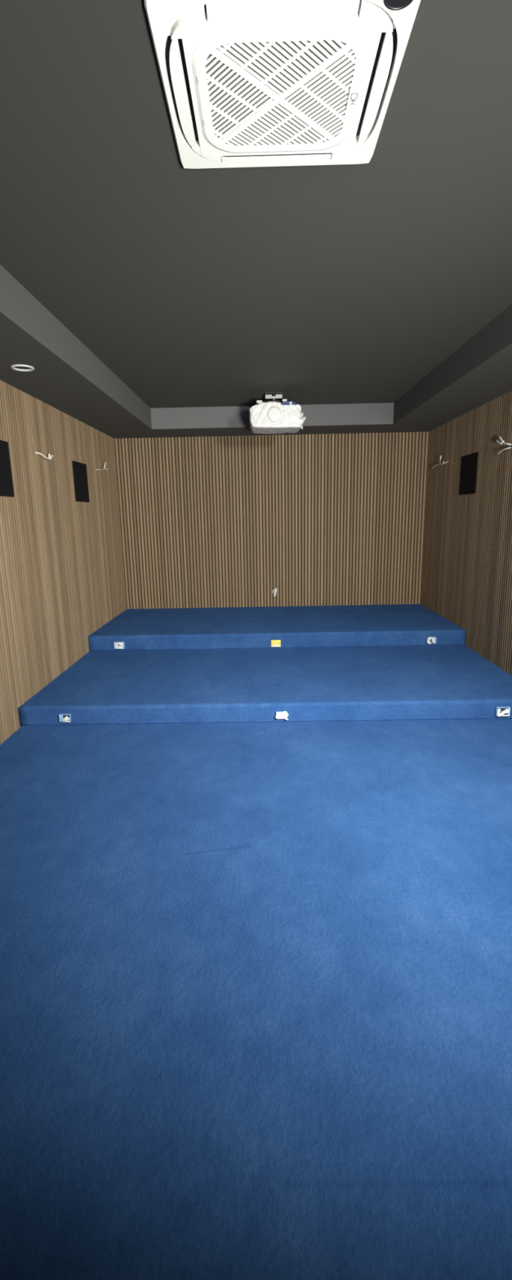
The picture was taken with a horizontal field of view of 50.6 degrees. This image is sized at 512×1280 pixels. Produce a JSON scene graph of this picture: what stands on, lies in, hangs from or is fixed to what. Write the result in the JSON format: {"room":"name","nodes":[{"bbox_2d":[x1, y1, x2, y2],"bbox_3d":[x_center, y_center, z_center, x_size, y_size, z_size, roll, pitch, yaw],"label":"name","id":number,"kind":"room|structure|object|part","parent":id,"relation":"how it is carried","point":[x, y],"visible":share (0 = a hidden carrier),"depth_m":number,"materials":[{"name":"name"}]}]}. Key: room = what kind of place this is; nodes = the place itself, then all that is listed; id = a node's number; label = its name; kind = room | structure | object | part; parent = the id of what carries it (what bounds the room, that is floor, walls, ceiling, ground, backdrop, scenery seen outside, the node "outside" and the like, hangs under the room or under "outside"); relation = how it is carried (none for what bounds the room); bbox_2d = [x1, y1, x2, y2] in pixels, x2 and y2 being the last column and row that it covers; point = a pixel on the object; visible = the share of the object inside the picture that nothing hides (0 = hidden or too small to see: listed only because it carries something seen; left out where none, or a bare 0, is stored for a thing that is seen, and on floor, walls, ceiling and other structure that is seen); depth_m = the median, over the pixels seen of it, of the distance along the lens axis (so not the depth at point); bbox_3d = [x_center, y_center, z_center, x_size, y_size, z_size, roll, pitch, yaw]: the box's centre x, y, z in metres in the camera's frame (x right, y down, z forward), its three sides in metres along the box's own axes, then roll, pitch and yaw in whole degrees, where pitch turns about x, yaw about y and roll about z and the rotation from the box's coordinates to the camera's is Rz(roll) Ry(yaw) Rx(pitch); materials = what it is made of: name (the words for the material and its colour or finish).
{"room":"home theater","nodes":[
{"label":"home theater","id":0,"kind":"room"},
{"bbox_2d":[0,379,126,745],"bbox_3d":[-1.738,-0.271,2.605,0.042,2.420,8.564,-1,13,1],"label":"wall","id":1,"kind":"structure","parent":0,"point":[62,580],"depth_m":4.46,"materials":[{"name":"brown wood"}]},
{"bbox_2d":[0,440,14,497],"bbox_3d":[-1.722,-1.144,3.591,0.014,0.368,0.410,-1,13,1],"label":"wall speaker","id":2,"kind":"object","parent":1,"relation":"attached to","point":[6,489],"visible":1,"depth_m":3.71,"materials":[{"name":"black"}]},
{"bbox_2d":[35,451,53,459],"bbox_3d":[-1.692,-1.476,4.344,0.035,0.048,0.258,1,13,9],"label":"cable","id":3,"kind":"object","parent":1,"relation":"attached to","point":[50,456],"visible":1,"depth_m":4.36,"materials":[{"name":"beige plastic"}]},
{"bbox_2d":[71,460,88,502],"bbox_3d":[-1.705,-1.534,5.273,0.014,0.368,0.392,-1,13,1],"label":"wall speaker","id":4,"kind":"object","parent":1,"relation":"attached to","point":[79,469],"visible":1,"depth_m":5.25,"materials":[{"name":"black"}]},
{"bbox_2d":[95,462,108,470],"bbox_3d":[-1.678,-1.893,5.899,0.035,0.112,0.382,0,13,6],"label":"cable","id":5,"kind":"object","parent":1,"relation":"attached to","point":[104,464],"visible":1,"depth_m":5.96,"materials":[{"name":"beige plastic"}]},
{"bbox_2d":[0,718,511,1279],"bbox_3d":[0.164,1.218,1.295,3.773,0.060,5.376,-1,13,1],"label":"floor","id":6,"kind":"structure","parent":0,"point":[255,978],"depth_m":1.66,"materials":[{"name":"blue carpet"}]},
{"bbox_2d":[0,0,511,438],"bbox_3d":[0.131,-1.646,2.283,3.833,0.333,8.594,-1,13,1],"label":"ceiling","id":7,"kind":"structure","parent":0,"point":[145,294],"depth_m":2.35,"materials":[{"name":"grey paint"}]},
{"bbox_2d":[10,364,34,371],"bbox_3d":[-1.452,-1.725,3.361,0.138,0.079,0.138,-1,13,1],"label":"recessed light","id":8,"kind":"object","parent":7,"relation":"in","point":[20,367],"visible":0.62,"depth_m":3.39,"materials":[{"name":"white plastic"}]},
{"bbox_2d":[248,391,306,434],"bbox_3d":[0.199,-2.193,5.236,0.531,0.362,0.446,-1,13,1],"label":"projector","id":9,"kind":"object","parent":7,"relation":"hanging from","point":[273,415],"visible":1,"depth_m":5.07,"materials":[{"name":"white plastic"}]},
{"bbox_3d":[0.170,-2.350,5.230,0.170,0.053,0.140,-1,13,1],"label":"mount plate","id":10,"kind":"part","parent":9,"relation":"part of","materials":[{"name":"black metal"}]},
{"bbox_2d":[143,0,420,168],"bbox_3d":[0.062,-1.488,1.474,0.620,0.032,0.631,-1,13,1],"label":"air conditioner","id":11,"kind":"object","parent":7,"relation":"attached to","point":[246,83],"visible":1,"depth_m":1.40,"materials":[{"name":"white plastic"}]},
{"bbox_2d":[191,25,369,152],"bbox_3d":[0.062,-1.488,1.479,0.446,0.025,0.446,-1,13,1],"label":"grille","id":12,"kind":"object","parent":11,"relation":"attached to","point":[255,88],"depth_m":1.44,"materials":[{"name":"grey plastic"}]},
{"bbox_2d":[17,644,511,725],"bbox_3d":[0.196,0.332,4.662,3.773,0.145,1.658,-1,13,1],"label":"step","id":13,"kind":"structure","parent":0,"point":[441,682],"depth_m":4.20,"materials":[{"name":"blue carpet"}]},
{"bbox_2d":[58,713,71,722],"bbox_3d":[-1.366,0.560,3.864,0.080,0.058,0.034,-1,13,1],"label":"box","id":14,"kind":"object","parent":13,"relation":"attached to","point":[64,717],"visible":1,"depth_m":3.86,"materials":[{"name":"white"}]},
{"bbox_2d":[275,711,288,719],"bbox_3d":[0.183,0.537,3.843,0.094,0.068,0.033,-1,13,1],"label":"box","id":15,"kind":"object","parent":13,"relation":"attached to","point":[279,714],"visible":1,"depth_m":3.83,"materials":[{"name":"white"}]},
{"bbox_2d":[495,706,510,716],"bbox_3d":[1.744,0.508,3.821,0.094,0.067,0.032,-1,13,1],"label":"box","id":16,"kind":"object","parent":13,"relation":"attached to","point":[500,711],"visible":1,"depth_m":3.82,"materials":[{"name":"white"}]},
{"bbox_2d":[114,431,428,608],"bbox_3d":[0.199,-1.271,6.759,3.849,2.420,0.042,-1,13,1],"label":"wall","id":17,"kind":"structure","parent":0,"point":[336,519],"depth_m":6.69,"materials":[{"name":"brown wood"}]},
{"bbox_2d":[272,587,276,596],"bbox_3d":[0.237,-0.609,6.871,0.060,0.112,0.060,-1,13,1],"label":"cable","id":18,"kind":"object","parent":17,"relation":"attached to","point":[275,588],"visible":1,"depth_m":6.85,"materials":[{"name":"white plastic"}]},
{"bbox_2d":[88,604,466,650],"bbox_3d":[0.209,-0.174,6.181,3.773,0.154,1.604,-1,13,1],"label":"step","id":19,"kind":"structure","parent":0,"point":[395,624],"depth_m":5.61,"materials":[{"name":"blue carpet"}]},
{"bbox_2d":[113,641,124,648],"bbox_3d":[-1.367,0.055,5.410,0.103,0.071,0.036,-1,13,1],"label":"box","id":20,"kind":"object","parent":19,"relation":"attached to","point":[117,645],"visible":1,"depth_m":5.41,"materials":[{"name":"white"}]},
{"bbox_2d":[271,640,280,647],"bbox_3d":[0.199,0.035,5.392,0.096,0.071,0.031,-1,13,1],"label":"box","id":21,"kind":"object","parent":19,"relation":"attached to","point":[274,643],"visible":1,"depth_m":5.38,"materials":[{"name":"yellow"}]},
{"bbox_2d":[426,636,435,644],"bbox_3d":[1.740,0.004,5.369,0.094,0.075,0.032,-1,13,1],"label":"box","id":22,"kind":"object","parent":19,"relation":"attached to","point":[430,640],"visible":1,"depth_m":5.36,"materials":[{"name":"white"}]},
{"bbox_2d":[419,391,511,675],"bbox_3d":[2.052,-0.332,2.553,0.042,2.420,8.564,-1,13,1],"label":"wall","id":23,"kind":"structure","parent":0,"point":[466,569],"depth_m":5.09,"materials":[{"name":"brown wood"}]},
{"bbox_2d":[432,455,448,468],"bbox_3d":[2.023,-1.970,5.972,0.046,0.115,0.436,-2,13,-4],"label":"cable","id":24,"kind":"object","parent":23,"relation":"attached to","point":[440,455],"visible":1,"depth_m":5.92,"materials":[{"name":"beige plastic"}]},
{"bbox_2d":[458,452,478,494],"bbox_3d":[2.052,-1.598,5.230,0.014,0.368,0.408,-1,13,1],"label":"wall speaker","id":25,"kind":"object","parent":23,"relation":"attached to","point":[468,466],"visible":1,"depth_m":5.21,"materials":[{"name":"black"}]},
{"bbox_2d":[495,435,511,454],"bbox_3d":[2.013,-1.593,4.415,0.038,0.141,0.216,-3,13,-9],"label":"cable","id":26,"kind":"object","parent":23,"relation":"attached to","point":[502,442],"visible":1,"depth_m":4.40,"materials":[{"name":"white plastic"}]}
]}

